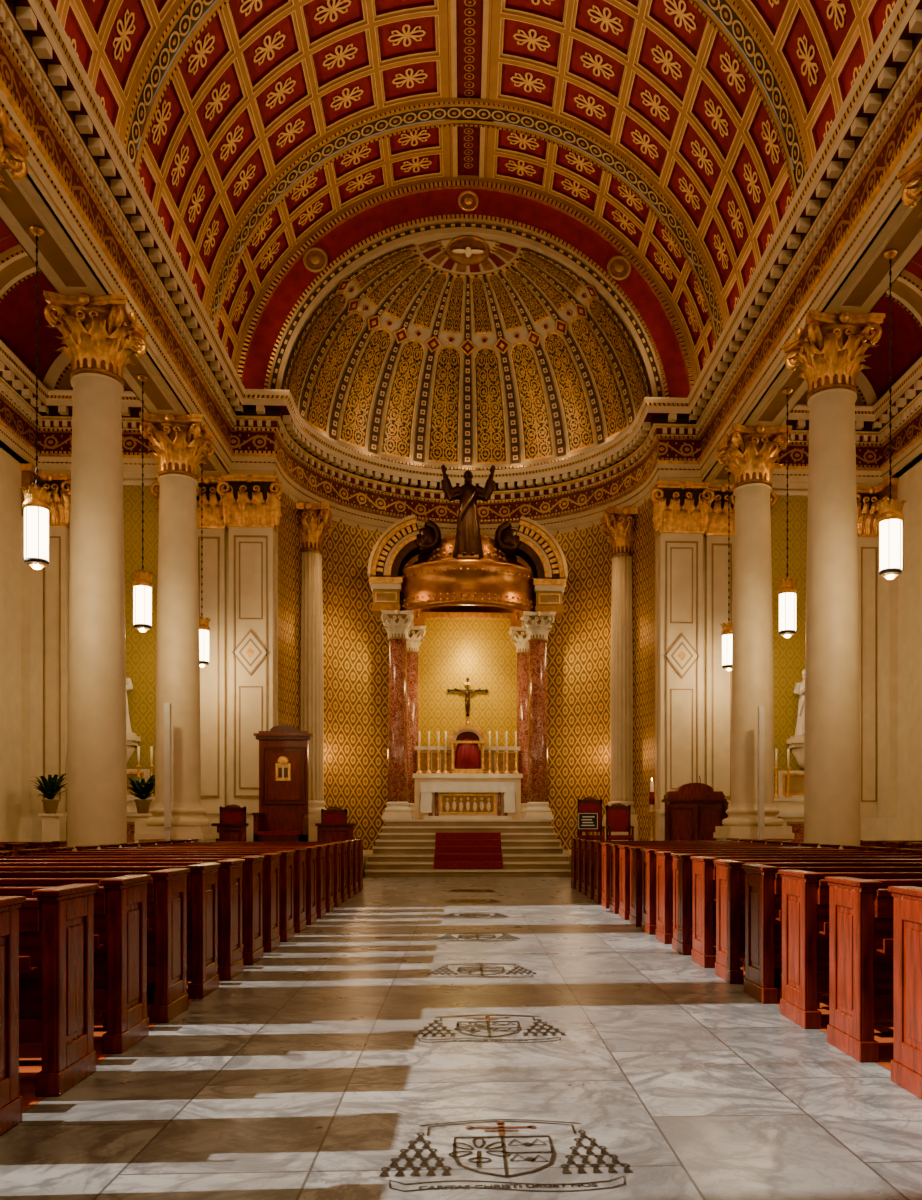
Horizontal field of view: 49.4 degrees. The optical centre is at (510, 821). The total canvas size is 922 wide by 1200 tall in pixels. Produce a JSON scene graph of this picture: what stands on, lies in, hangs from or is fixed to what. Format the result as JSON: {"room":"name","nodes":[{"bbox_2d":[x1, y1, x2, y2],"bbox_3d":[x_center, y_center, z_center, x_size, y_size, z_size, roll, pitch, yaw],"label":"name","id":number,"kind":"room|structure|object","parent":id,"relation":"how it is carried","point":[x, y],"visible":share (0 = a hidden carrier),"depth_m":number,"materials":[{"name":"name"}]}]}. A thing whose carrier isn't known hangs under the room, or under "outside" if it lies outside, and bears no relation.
{"room":"house of worship","nodes":[
{"label":"house of worship","id":0,"kind":"room"},
{"bbox_2d":[0,440,47,841],"bbox_3d":[-10.577,-5.500,9.913,0.744,13.600,28.800,0,0,-3],"label":"wall","id":1,"kind":"structure","parent":0,"point":[21,585],"depth_m":22.90,"materials":[{"name":"beige paint"}]},
{"bbox_2d":[0,217,158,478],"bbox_3d":[-8.723,-9.220,9.950,4.450,1.940,28.700,0,0,-3],"label":"entablature","id":2,"kind":"object","parent":1,"relation":"attached to","point":[17,382],"visible":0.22,"depth_m":23.58,"materials":[{"name":"beige paint"}]},
{"bbox_2d":[0,219,67,382],"bbox_3d":[-8.724,-10.865,9.850,3.860,1.930,28.500,0,0,-3],"label":"vault","id":3,"kind":"object","parent":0,"point":[17,269],"visible":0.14,"depth_m":21.85,"materials":[{"name":"paint"}]},
{"bbox_2d":[42,352,199,840],"bbox_3d":[-9.448,-5.500,23.977,4.123,13.600,0.808,0,0,-3],"label":"wall","id":4,"kind":"structure","parent":0,"point":[140,646],"depth_m":23.94,"materials":[{"name":"beige paint"}]},
{"bbox_2d":[126,677,140,762],"bbox_3d":[-9.308,-2.537,23.931,0.840,2.453,0.694,0,0,-3],"label":"figurine","id":5,"kind":"object","parent":4,"relation":"attached to","point":[132,740],"visible":0.19,"depth_m":23.80,"materials":[{"name":"beige stone"}]},
{"bbox_2d":[0,876,921,1199],"bbox_3d":[-0.365,1.400,10.495,20.600,0.200,29.000,0,0,-3],"label":"floor","id":6,"kind":"structure","parent":0,"point":[301,1076],"depth_m":4.99,"materials":[{"name":"stone"}]},
{"bbox_2d":[0,896,25,1135],"bbox_3d":[-3.718,0.811,3.894,3.260,0.978,0.770,0,0,-3],"label":"pew","id":7,"kind":"object","parent":6,"relation":"on","point":[10,1100],"visible":1,"depth_m":4.24,"materials":[{"name":"brown wood"}]},
{"bbox_2d":[0,843,26,855],"bbox_3d":[-8.938,0.811,15.036,2.960,0.978,0.770,0,0,-3],"label":"pew","id":8,"kind":"object","parent":6,"relation":"on","point":[13,847],"visible":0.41,"depth_m":15.05,"materials":[{"name":"brown wood"}]},
{"bbox_2d":[0,108,28,192],"bbox_3d":[-6.474,-3.492,11.608,1.416,9.584,1.416,0,0,-3],"label":"column","id":9,"kind":"structure","parent":6,"relation":"on","point":[12,147],"depth_m":12.00,"materials":[{"name":"gold stone"}]},
{"bbox_2d":[1,842,50,852],"bbox_3d":[-8.979,0.811,15.910,2.960,0.978,0.770,0,0,-3],"label":"pew","id":10,"kind":"object","parent":6,"relation":"on","point":[33,845],"visible":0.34,"depth_m":15.93,"materials":[{"name":"brown wood"}]},
{"bbox_2d":[19,884,98,1096],"bbox_3d":[-3.759,0.811,4.768,3.260,0.978,0.770,0,0,-3],"label":"pew","id":11,"kind":"object","parent":6,"relation":"on","point":[56,927],"visible":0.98,"depth_m":4.78,"materials":[{"name":"brown wood"}]},
{"bbox_2d":[0,875,150,1053],"bbox_3d":[-3.800,0.811,5.642,3.260,0.978,0.770,0,0,-3],"label":"pew","id":12,"kind":"object","parent":6,"relation":"on","point":[120,906],"visible":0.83,"depth_m":5.64,"materials":[{"name":"brown wood"}]},
{"bbox_2d":[43,290,146,850],"bbox_3d":[-6.691,-3.492,16.203,1.416,9.584,1.416,0,0,-3],"label":"column","id":13,"kind":"structure","parent":6,"relation":"on","point":[100,333],"depth_m":15.85,"materials":[{"name":"beige stone"}]},
{"bbox_2d":[0,868,189,1029],"bbox_3d":[-3.841,0.811,6.516,3.260,0.978,0.770,0,0,-3],"label":"pew","id":14,"kind":"object","parent":6,"relation":"on","point":[167,888],"visible":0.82,"depth_m":6.50,"materials":[{"name":"brown wood"}]},
{"bbox_2d":[0,863,220,1003],"bbox_3d":[-3.882,0.811,7.390,3.260,0.978,0.770,0,0,-3],"label":"pew","id":15,"kind":"object","parent":6,"relation":"on","point":[202,879],"visible":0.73,"depth_m":7.37,"materials":[{"name":"brown wood"}]},
{"bbox_2d":[0,859,244,982],"bbox_3d":[-3.924,0.811,8.264,3.260,0.978,0.770,0,0,-3],"label":"pew","id":16,"kind":"object","parent":6,"relation":"on","point":[230,870],"visible":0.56,"depth_m":8.24,"materials":[{"name":"brown wood"}]},
{"bbox_2d":[0,856,264,964],"bbox_3d":[-3.965,0.811,9.138,3.260,0.978,0.770,0,0,-3],"label":"pew","id":17,"kind":"object","parent":6,"relation":"on","point":[253,952],"visible":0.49,"depth_m":9.12,"materials":[{"name":"brown wood"}]},
{"bbox_2d":[0,853,280,951],"bbox_3d":[-4.006,0.811,10.012,3.260,0.978,0.770,0,0,-3],"label":"pew","id":18,"kind":"object","parent":6,"relation":"on","point":[270,942],"visible":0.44,"depth_m":9.99,"materials":[{"name":"brown wood"}]},
{"bbox_2d":[0,850,294,941],"bbox_3d":[-4.047,0.811,10.886,3.260,0.978,0.770,0,0,-3],"label":"pew","id":19,"kind":"object","parent":6,"relation":"on","point":[286,929],"visible":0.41,"depth_m":10.86,"materials":[{"name":"brown wood"}]},
{"bbox_2d":[16,848,306,932],"bbox_3d":[-4.088,0.811,11.761,3.260,0.978,0.770,0,0,-3],"label":"pew","id":20,"kind":"object","parent":6,"relation":"on","point":[299,857],"visible":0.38,"depth_m":11.74,"materials":[{"name":"brown wood"}]},
{"bbox_2d":[164,703,170,840],"bbox_3d":[-6.780,-0.525,19.803,0.320,3.650,0.280,0,0,-3],"label":"loudspeaker","id":21,"kind":"object","parent":6,"relation":"on","point":[167,706],"visible":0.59,"depth_m":19.74,"materials":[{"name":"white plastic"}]},
{"bbox_2d":[134,412,218,845],"bbox_3d":[-6.907,-3.492,20.798,1.416,9.584,1.416,0,0,-3],"label":"column","id":22,"kind":"structure","parent":6,"relation":"on","point":[176,441],"depth_m":20.44,"materials":[{"name":"beige stone"}]},
{"bbox_2d":[48,847,317,924],"bbox_3d":[-4.130,0.811,12.634,3.260,0.978,0.770,0,0,-3],"label":"pew","id":23,"kind":"object","parent":6,"relation":"on","point":[311,915],"visible":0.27,"depth_m":12.62,"materials":[{"name":"brown wood"}]},
{"bbox_2d":[75,845,326,917],"bbox_3d":[-4.171,0.811,13.508,3.260,0.978,0.770,0,0,-3],"label":"pew","id":24,"kind":"object","parent":6,"relation":"on","point":[320,852],"visible":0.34,"depth_m":13.49,"materials":[{"name":"brown wood"}]},
{"bbox_2d":[99,844,334,912],"bbox_3d":[-4.212,0.811,14.383,3.260,0.978,0.770,0,0,-3],"label":"pew","id":25,"kind":"object","parent":6,"relation":"on","point":[329,851],"visible":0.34,"depth_m":14.36,"materials":[{"name":"brown wood"}]},
{"bbox_2d":[120,842,341,906],"bbox_3d":[-4.253,0.811,15.257,3.260,0.978,0.770,0,0,-3],"label":"pew","id":26,"kind":"object","parent":6,"relation":"on","point":[337,848],"visible":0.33,"depth_m":15.23,"materials":[{"name":"brown wood"}]},
{"bbox_2d":[196,474,284,841],"bbox_3d":[-6.659,-4.300,24.242,2.486,11.200,1.342,0,0,-3],"label":"pier","id":27,"kind":"object","parent":6,"relation":"on","point":[241,513],"depth_m":23.92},
{"bbox_2d":[139,841,347,902],"bbox_3d":[-4.295,0.811,16.131,3.260,0.978,0.770,0,0,-3],"label":"pew","id":28,"kind":"object","parent":6,"relation":"on","point":[344,896],"visible":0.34,"depth_m":16.11,"materials":[{"name":"brown wood"}]},
{"bbox_2d":[156,840,353,898],"bbox_3d":[-4.336,0.811,17.005,3.260,0.978,0.770,0,0,-3],"label":"pew","id":29,"kind":"object","parent":6,"relation":"on","point":[350,842],"visible":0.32,"depth_m":16.98,"materials":[{"name":"brown wood"}]},
{"bbox_2d":[171,840,358,894],"bbox_3d":[-4.377,0.811,17.879,3.260,0.978,0.770,0,0,-3],"label":"pew","id":30,"kind":"object","parent":6,"relation":"on","point":[355,843],"visible":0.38,"depth_m":17.86,"materials":[{"name":"brown wood"}]},
{"bbox_2d":[185,839,363,890],"bbox_3d":[-4.418,0.811,18.753,3.260,0.978,0.770,0,0,-3],"label":"pew","id":31,"kind":"object","parent":6,"relation":"on","point":[360,842],"visible":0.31,"depth_m":18.73,"materials":[{"name":"brown wood"}]},
{"bbox_2d":[367,464,567,819],"bbox_3d":[-1.140,-4.467,26.926,5.100,8.815,4.060,0,0,-3],"label":"baldachin","id":32,"kind":"object","parent":6,"relation":"on","point":[523,572],"visible":1,"depth_m":25.65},
{"bbox_2d":[447,677,487,716],"bbox_3d":[-1.199,-3.525,28.181,1.160,1.110,0.218,0,0,-3],"label":"crucifix","id":33,"kind":"object","parent":32,"relation":"on","point":[467,691],"visible":1,"depth_m":28.14,"materials":[{"name":"wood"}]},
{"bbox_2d":[448,717,487,773],"bbox_3d":[-1.163,-2.100,27.427,1.080,1.560,0.298,0,0,-3],"label":"tabernacle","id":34,"kind":"object","parent":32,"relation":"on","point":[466,760],"visible":1,"depth_m":27.33,"materials":[{"name":"gold metal"}]},
{"bbox_2d":[364,820,570,876],"bbox_3d":[-1.105,0.620,26.202,4.880,1.360,5.350,0,0,-3],"label":"steps","id":35,"kind":"structure","parent":6,"relation":"on","point":[529,848],"depth_m":24.81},
{"bbox_2d":[424,792,511,819],"bbox_3d":[-1.123,-0.545,26.577,2.400,0.970,0.940,0,0,-3],"label":"altar","id":36,"kind":"object","parent":35,"relation":"on","point":[445,806],"visible":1,"depth_m":26.18,"materials":[{"name":"gold stone"}]},
{"bbox_2d":[419,782,516,812],"bbox_3d":[-1.122,-0.645,26.561,2.540,0.800,1.012,0,0,-3],"label":"altar table","id":37,"kind":"object","parent":36,"relation":"on","point":[426,788],"visible":1,"depth_m":26.07,"materials":[{"name":"stone"}]},
{"bbox_2d":[413,746,522,819],"bbox_3d":[-1.169,-1.070,27.546,3.000,2.020,0.560,0,0,-3],"label":"altar","id":38,"kind":"object","parent":35,"relation":"on","point":[419,777],"depth_m":27.49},
{"bbox_2d":[434,833,502,868],"bbox_3d":[-1.029,0.689,24.585,1.640,0.843,1.573,0,0,-3],"label":"carpet runner","id":39,"kind":"object","parent":35,"relation":"on","point":[452,850],"visible":1,"depth_m":24.69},
{"bbox_2d":[440,912,508,917],"bbox_3d":[-0.494,1.297,13.904,0.952,0.001,0.886,0,0,-3],"label":"inlay","id":40,"kind":"object","parent":6,"relation":"on","point":[474,914],"visible":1,"depth_m":13.87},
{"bbox_2d":[435,932,518,940],"bbox_3d":[-0.372,1.297,11.307,0.947,0.001,0.880,0,0,-3],"label":"inlay","id":41,"kind":"object","parent":6,"relation":"on","point":[446,937],"visible":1,"depth_m":11.23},
{"bbox_2d":[427,963,535,977],"bbox_3d":[-0.252,1.297,8.759,0.942,0.001,0.874,0,0,-3],"label":"inlay","id":42,"kind":"object","parent":6,"relation":"on","point":[480,964],"visible":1,"depth_m":8.68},
{"bbox_2d":[412,1014,564,1041],"bbox_3d":[-0.137,1.297,6.312,0.940,0.001,0.869,0,0,-3],"label":"inlay","id":43,"kind":"object","parent":6,"relation":"on","point":[486,1017],"visible":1,"depth_m":6.25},
{"bbox_2d":[379,1119,631,1191],"bbox_3d":[-0.025,1.297,3.934,0.938,0.001,0.864,0,0,-3],"label":"inlay","id":44,"kind":"object","parent":6,"relation":"on","point":[500,1126],"visible":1,"depth_m":3.87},
{"bbox_2d":[570,838,738,888],"bbox_3d":[2.841,0.811,19.576,3.260,0.978,0.770,0,0,-3],"label":"pew","id":45,"kind":"object","parent":6,"relation":"on","point":[573,841],"visible":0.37,"depth_m":19.45,"materials":[{"name":"brown wood"}]},
{"bbox_2d":[575,839,751,891],"bbox_3d":[2.882,0.811,18.701,3.260,0.978,0.770,0,0,-3],"label":"pew","id":46,"kind":"object","parent":6,"relation":"on","point":[578,841],"visible":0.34,"depth_m":18.57,"materials":[{"name":"brown wood"}]},
{"bbox_2d":[581,840,765,895],"bbox_3d":[2.924,0.811,17.828,3.260,0.978,0.770,0,0,-3],"label":"pew","id":47,"kind":"object","parent":6,"relation":"on","point":[584,889],"visible":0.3,"depth_m":17.70,"materials":[{"name":"brown wood"}]},
{"bbox_2d":[587,840,781,899],"bbox_3d":[2.965,0.811,16.953,3.260,0.978,0.770,0,0,-3],"label":"pew","id":48,"kind":"object","parent":6,"relation":"on","point":[590,893],"visible":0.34,"depth_m":16.85,"materials":[{"name":"brown wood"}]},
{"bbox_2d":[650,481,734,840],"bbox_3d":[4.608,-4.300,24.773,2.486,11.200,1.342,0,0,-3],"label":"pier","id":49,"kind":"object","parent":6,"relation":"on","point":[693,691],"depth_m":24.42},
{"bbox_2d":[593,841,799,903],"bbox_3d":[3.006,0.811,16.079,3.260,0.978,0.770,0,0,-3],"label":"pew","id":50,"kind":"object","parent":6,"relation":"on","point":[597,845],"visible":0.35,"depth_m":15.97,"materials":[{"name":"brown wood"}]},
{"bbox_2d":[601,843,818,908],"bbox_3d":[3.047,0.811,15.205,3.260,0.978,0.770,0,0,-3],"label":"pew","id":51,"kind":"object","parent":6,"relation":"on","point":[605,901],"visible":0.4,"depth_m":15.08,"materials":[{"name":"brown wood"}]},
{"bbox_2d":[609,844,840,913],"bbox_3d":[3.088,0.811,14.331,3.260,0.978,0.770,0,0,-3],"label":"pew","id":52,"kind":"object","parent":6,"relation":"on","point":[614,849],"visible":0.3,"depth_m":14.21,"materials":[{"name":"brown wood"}]},
{"bbox_2d":[618,845,864,919],"bbox_3d":[3.130,0.811,13.457,3.260,0.978,0.770,0,0,-3],"label":"pew","id":53,"kind":"object","parent":6,"relation":"on","point":[624,911],"visible":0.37,"depth_m":13.33,"materials":[{"name":"brown wood"}]},
{"bbox_2d":[713,423,793,844],"bbox_3d":[5.179,-3.492,21.368,1.416,9.584,1.416,0,0,-3],"label":"column","id":54,"kind":"structure","parent":6,"relation":"on","point":[754,450],"depth_m":21.01,"materials":[{"name":"beige stone"}]},
{"bbox_2d":[629,847,892,926],"bbox_3d":[3.171,0.811,12.583,3.260,0.978,0.770,0,0,-3],"label":"pew","id":55,"kind":"object","parent":6,"relation":"on","point":[635,917],"visible":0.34,"depth_m":12.46,"materials":[{"name":"brown wood"}]},
{"bbox_2d":[758,706,764,839],"bbox_3d":[5.106,-0.525,20.363,0.320,3.650,0.280,0,0,-3],"label":"loudspeaker","id":56,"kind":"object","parent":6,"relation":"on","point":[761,709],"visible":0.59,"depth_m":20.30,"materials":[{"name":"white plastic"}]},
{"bbox_2d":[641,848,921,934],"bbox_3d":[3.212,0.811,11.709,3.260,0.978,0.770,0,0,-3],"label":"pew","id":57,"kind":"object","parent":6,"relation":"on","point":[648,856],"visible":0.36,"depth_m":11.59,"materials":[{"name":"brown wood"}]},
{"bbox_2d":[654,851,921,943],"bbox_3d":[3.253,0.811,10.835,3.260,0.978,0.770,0,0,-3],"label":"pew","id":58,"kind":"object","parent":6,"relation":"on","point":[664,860],"visible":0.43,"depth_m":10.70,"materials":[{"name":"brown wood"}]},
{"bbox_2d":[671,853,921,954],"bbox_3d":[3.294,0.811,9.961,3.260,0.978,0.770,0,0,-3],"label":"pew","id":59,"kind":"object","parent":6,"relation":"on","point":[682,863],"visible":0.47,"depth_m":9.81,"materials":[{"name":"brown wood"}]},
{"bbox_2d":[690,856,921,970],"bbox_3d":[3.336,0.811,9.087,3.260,0.978,0.770,0,0,-3],"label":"pew","id":60,"kind":"object","parent":6,"relation":"on","point":[704,869],"visible":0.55,"depth_m":8.94,"materials":[{"name":"brown wood"}]},
{"bbox_2d":[713,860,921,987],"bbox_3d":[3.377,0.811,8.213,3.260,0.978,0.770,0,0,-3],"label":"pew","id":61,"kind":"object","parent":6,"relation":"on","point":[730,874],"visible":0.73,"depth_m":8.06,"materials":[{"name":"brown wood"}]},
{"bbox_2d":[742,864,921,1008],"bbox_3d":[3.418,0.811,7.339,3.260,0.978,0.770,0,0,-3],"label":"pew","id":62,"kind":"object","parent":6,"relation":"on","point":[763,884],"visible":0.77,"depth_m":7.19,"materials":[{"name":"brown wood"}]},
{"bbox_2d":[782,309,884,848],"bbox_3d":[5.396,-3.492,16.773,1.416,9.584,1.416,0,0,-3],"label":"column","id":63,"kind":"structure","parent":6,"relation":"on","point":[830,349],"depth_m":16.42,"materials":[{"name":"beige stone"}]},
{"bbox_2d":[778,870,921,1028],"bbox_3d":[3.459,0.811,6.465,3.260,0.978,0.770,0,0,-3],"label":"pew","id":64,"kind":"object","parent":6,"relation":"on","point":[805,897],"visible":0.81,"depth_m":6.33,"materials":[{"name":"brown wood"}]},
{"bbox_2d":[825,877,893,1062],"bbox_3d":[3.501,0.811,5.591,3.260,0.978,0.770,0,0,-3],"label":"pew","id":65,"kind":"object","parent":6,"relation":"on","point":[861,914],"visible":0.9,"depth_m":5.46,"materials":[{"name":"brown wood"}]},
{"bbox_2d":[864,840,909,850],"bbox_3d":[7.679,0.811,17.176,2.960,0.978,0.770,0,0,-3],"label":"pew","id":66,"kind":"object","parent":6,"relation":"on","point":[869,843],"visible":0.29,"depth_m":17.07,"materials":[{"name":"brown wood"}]},
{"bbox_2d":[885,841,909,852],"bbox_3d":[7.721,0.811,16.302,2.960,0.978,0.770,0,0,-3],"label":"pew","id":67,"kind":"object","parent":6,"relation":"on","point":[892,844],"visible":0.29,"depth_m":16.24,"materials":[{"name":"brown wood"}]},
{"bbox_2d":[888,886,921,1099],"bbox_3d":[3.542,0.811,4.717,3.260,0.978,0.770,0,0,-3],"label":"pew","id":68,"kind":"object","parent":6,"relation":"on","point":[906,1065],"visible":1,"depth_m":4.84,"materials":[{"name":"brown wood"}]},
{"bbox_2d":[897,144,921,218],"bbox_3d":[5.613,-3.492,12.178,1.416,9.584,1.416,0,0,-3],"label":"column","id":69,"kind":"structure","parent":6,"relation":"on","point":[911,175],"depth_m":12.60,"materials":[{"name":"gold stone"}]},
{"bbox_2d":[278,488,654,849],"bbox_3d":[-1.143,-3.725,27.001,9.300,9.250,4.650,0,0,-3],"label":"wall","id":70,"kind":"structure","parent":0,"point":[355,641],"depth_m":27.76,"materials":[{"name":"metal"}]},
{"bbox_2d":[0,0,921,539],"bbox_3d":[-0.474,-9.207,12.817,12.900,1.965,33.650,0,0,-3],"label":"entablature","id":71,"kind":"object","parent":70,"relation":"attached to","point":[103,235],"visible":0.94,"depth_m":17.25,"materials":[{"name":"beige paint"}]},
{"bbox_2d":[19,225,54,569],"bbox_3d":[-6.582,-5.880,13.905,0.417,4.720,0.481,0,0,-3],"label":"hanging lantern","id":72,"kind":"object","parent":71,"relation":"hanging from","point":[36,506],"visible":1,"depth_m":13.80,"materials":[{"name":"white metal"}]},
{"bbox_2d":[130,374,154,631],"bbox_3d":[-6.799,-5.880,18.500,0.417,4.720,0.481,0,0,-3],"label":"hanging lantern","id":73,"kind":"object","parent":71,"relation":"hanging from","point":[142,585],"visible":1,"depth_m":18.39,"materials":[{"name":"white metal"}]},
{"bbox_2d":[199,458,210,666],"bbox_3d":[-6.997,-5.880,22.696,0.417,4.720,0.481,0,0,-3],"label":"hanging lantern","id":74,"kind":"object","parent":71,"relation":"hanging from","point":[204,629],"visible":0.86,"depth_m":22.60,"materials":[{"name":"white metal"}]},
{"bbox_2d":[234,175,697,397],"bbox_3d":[-1.027,-12.860,24.529,11.800,6.080,0.340,0,0,-3],"label":"arch","id":75,"kind":"object","parent":71,"relation":"on","point":[379,224],"depth_m":24.45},
{"bbox_2d":[50,0,896,376],"bbox_3d":[-0.345,-12.764,10.070,11.724,6.130,28.850,0,0,-3],"label":"vault","id":76,"kind":"object","parent":71,"relation":"on","point":[775,32],"visible":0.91,"depth_m":19.91,"materials":[{"name":"red paint"}]},
{"bbox_2d":[68,0,894,366],"bbox_3d":[-0.339,-12.841,9.948,11.640,5.889,28.615,0,0,-3],"label":"ornament","id":77,"kind":"object","parent":76,"relation":"on","point":[333,8],"visible":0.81,"depth_m":20.11,"materials":[{"name":"gold metal"}]},
{"bbox_2d":[720,466,732,670],"bbox_3d":[5.090,-5.880,23.266,0.417,4.720,0.481,0,0,-3],"label":"hanging lantern","id":78,"kind":"object","parent":71,"relation":"hanging from","point":[727,629],"visible":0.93,"depth_m":23.16,"materials":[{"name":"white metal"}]},
{"bbox_2d":[776,388,798,637],"bbox_3d":[5.287,-5.880,19.070,0.417,4.720,0.481,0,0,-3],"label":"hanging lantern","id":79,"kind":"object","parent":71,"relation":"hanging from","point":[787,592],"visible":1,"depth_m":18.96,"materials":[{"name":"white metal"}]},
{"bbox_2d":[874,249,907,579],"bbox_3d":[5.504,-5.880,14.475,0.417,4.720,0.481,0,0,-3],"label":"hanging lantern","id":80,"kind":"object","parent":71,"relation":"hanging from","point":[890,519],"visible":1,"depth_m":14.37,"materials":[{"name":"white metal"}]},
{"bbox_2d":[283,235,650,470],"bbox_3d":[-1.136,-12.039,26.857,9.198,4.760,4.837,0,0,-3],"label":"ceiling","id":81,"kind":"structure","parent":0,"point":[465,352],"depth_m":27.11,"materials":[{"name":"gold stone"}]},
{"bbox_2d":[363,850,570,876],"bbox_3d":[-1.086,1.045,25.788,20.600,0.510,7.180,0,0,-3],"label":"floor","id":82,"kind":"structure","parent":0,"point":[365,852],"depth_m":24.31,"materials":[{"name":"stone"}]},
{"bbox_2d":[28,774,66,841],"bbox_3d":[-10.379,-0.149,22.654,1.153,1.878,1.236,0,0,-3],"label":"potted fern","id":83,"kind":"object","parent":82,"relation":"on","point":[51,787],"visible":0.94,"depth_m":22.50,"materials":[{"name":"green plant"}]},
{"bbox_2d":[65,769,154,842],"bbox_3d":[-9.339,-0.235,23.541,2.000,2.050,0.630,0,0,-3],"label":"altar","id":84,"kind":"object","parent":82,"relation":"on","point":[144,773],"visible":0.09,"depth_m":23.62,"materials":[{"name":"white stone"}]},
{"bbox_2d":[127,775,154,842],"bbox_3d":[-8.282,-0.143,22.558,1.157,1.866,1.188,0,0,-3],"label":"potted fern","id":85,"kind":"object","parent":82,"relation":"on","point":[142,790],"visible":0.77,"depth_m":22.44,"materials":[{"name":"green plant"}]},
{"bbox_2d":[211,823,248,841],"bbox_3d":[-6.278,0.410,22.304,0.780,0.760,0.450,0,0,-3],"label":"kneeler","id":86,"kind":"object","parent":82,"relation":"on","point":[228,832],"visible":0.39,"depth_m":22.37,"materials":[{"name":"brown wood"}]},
{"bbox_2d":[220,804,245,822],"bbox_3d":[-6.406,0.190,22.911,0.600,1.200,0.535,0,0,-3],"label":"armchair","id":87,"kind":"object","parent":82,"relation":"on","point":[232,813],"visible":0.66,"depth_m":23.13,"materials":[{"name":"fabric"}]},
{"bbox_2d":[252,725,312,841],"bbox_3d":[-5.259,-0.730,22.988,1.320,3.040,0.840,0,0,-3],"label":"throne","id":88,"kind":"object","parent":82,"relation":"on","point":[282,816],"visible":0.94,"depth_m":23.21,"materials":[{"name":"brown wood"}]},
{"bbox_2d":[296,502,333,840],"bbox_3d":[-5.254,-3.748,26.324,1.160,9.076,1.160,0,0,-3],"label":"column","id":89,"kind":"structure","parent":82,"relation":"on","point":[314,518],"depth_m":26.06,"materials":[{"name":"beige stone"}]},
{"bbox_2d":[321,807,346,822],"bbox_3d":[-4.118,0.215,23.219,0.600,1.150,0.535,0,0,-3],"label":"armchair","id":90,"kind":"object","parent":82,"relation":"on","point":[332,814],"visible":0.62,"depth_m":23.44,"materials":[{"name":"fabric"}]},
{"bbox_2d":[315,823,355,840],"bbox_3d":[-3.930,0.410,22.415,0.880,0.760,0.450,0,0,-3],"label":"kneeler","id":91,"kind":"object","parent":82,"relation":"on","point":[325,831],"visible":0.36,"depth_m":22.48,"materials":[{"name":"brown wood"}]},
{"bbox_2d":[578,813,597,839],"bbox_3d":[1.775,0.290,22.859,0.460,1.000,0.234,0,0,-3],"label":"notice sign","id":92,"kind":"object","parent":82,"relation":"on","point":[587,821],"visible":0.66,"depth_m":22.83,"materials":[{"name":"black metal"}]},
{"bbox_2d":[577,797,604,840],"bbox_3d":[1.947,0.090,24.106,0.600,1.400,0.535,0,0,-3],"label":"armchair","id":93,"kind":"object","parent":82,"relation":"on","point":[588,804],"visible":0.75,"depth_m":24.32,"materials":[{"name":"fabric"}]},
{"bbox_2d":[600,506,637,840],"bbox_3d":[3.013,-3.748,26.714,1.160,9.076,1.160,0,0,-3],"label":"column","id":94,"kind":"structure","parent":82,"relation":"on","point":[619,522],"depth_m":26.45,"materials":[{"name":"beige stone"}]},
{"bbox_2d":[606,803,633,840],"bbox_3d":[2.646,0.165,24.139,0.600,1.250,0.535,0,0,-3],"label":"armchair","id":95,"kind":"object","parent":82,"relation":"on","point":[618,815],"visible":0.91,"depth_m":24.36,"materials":[{"name":"fabric"}]},
{"bbox_2d":[648,778,655,840],"bbox_3d":[3.328,-0.125,23.483,0.400,1.830,0.394,0,0,-3],"label":"candle stand","id":96,"kind":"object","parent":82,"relation":"on","point":[651,811],"visible":0.73,"depth_m":23.45,"materials":[{"name":"metal"}]},
{"bbox_2d":[662,775,728,840],"bbox_3d":[4.287,-0.144,23.309,1.500,1.867,0.638,0,0,-3],"label":"pulpit","id":97,"kind":"object","parent":82,"relation":"on","point":[693,811],"visible":0.62,"depth_m":23.07,"materials":[{"name":"brown wood"}]},
{"bbox_2d":[774,771,803,845],"bbox_3d":[7.342,-0.235,24.328,2.000,2.050,0.630,0,0,-3],"label":"altar","id":98,"kind":"object","parent":82,"relation":"on","point":[791,810],"visible":0.2,"depth_m":24.37,"materials":[{"name":"white stone"}]},
{"bbox_2d":[785,749,791,797],"bbox_3d":[6.788,-1.190,24.397,0.180,1.200,0.176,0,0,-3],"label":"candlestick","id":99,"kind":"object","parent":98,"relation":"on","point":[788,767],"visible":1,"depth_m":24.38,"materials":[{"name":"metal"}]},
{"bbox_2d":[418,612,516,746],"bbox_3d":[-1.204,-2.985,28.285,3.000,5.850,0.180,0,0,-3],"label":"wall","id":100,"kind":"structure","parent":0,"point":[476,646],"depth_m":28.29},
{"bbox_2d":[730,371,878,840],"bbox_3d":[7.410,-5.500,24.773,4.123,13.600,0.808,0,0,-3],"label":"wall","id":101,"kind":"structure","parent":0,"point":[788,653],"depth_m":24.83,"materials":[{"name":"beige paint"}]},
{"bbox_2d":[786,669,804,768],"bbox_3d":[7.274,-2.537,24.713,0.840,2.453,0.694,0,0,-3],"label":"figurine","id":102,"kind":"object","parent":101,"relation":"attached to","point":[796,742],"visible":0.41,"depth_m":24.54,"materials":[{"name":"beige stone"}]},
{"bbox_2d":[859,248,921,399],"bbox_3d":[8.018,-10.865,10.639,3.860,1.930,28.500,0,0,-3],"label":"vault","id":103,"kind":"object","parent":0,"point":[906,291],"visible":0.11,"depth_m":22.69,"materials":[{"name":"paint"}]},
{"bbox_2d":[871,453,921,840],"bbox_3d":[9.857,-5.500,10.876,0.744,13.600,28.800,0,0,-3],"label":"wall","id":104,"kind":"structure","parent":0,"point":[900,597],"depth_m":23.71,"materials":[{"name":"beige paint"}]},
{"bbox_2d":[732,246,921,488],"bbox_3d":[8.008,-9.220,10.739,4.450,1.940,28.700,0,0,-3],"label":"entablature","id":105,"kind":"object","parent":104,"relation":"attached to","point":[872,430],"visible":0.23,"depth_m":24.45,"materials":[{"name":"beige paint"}]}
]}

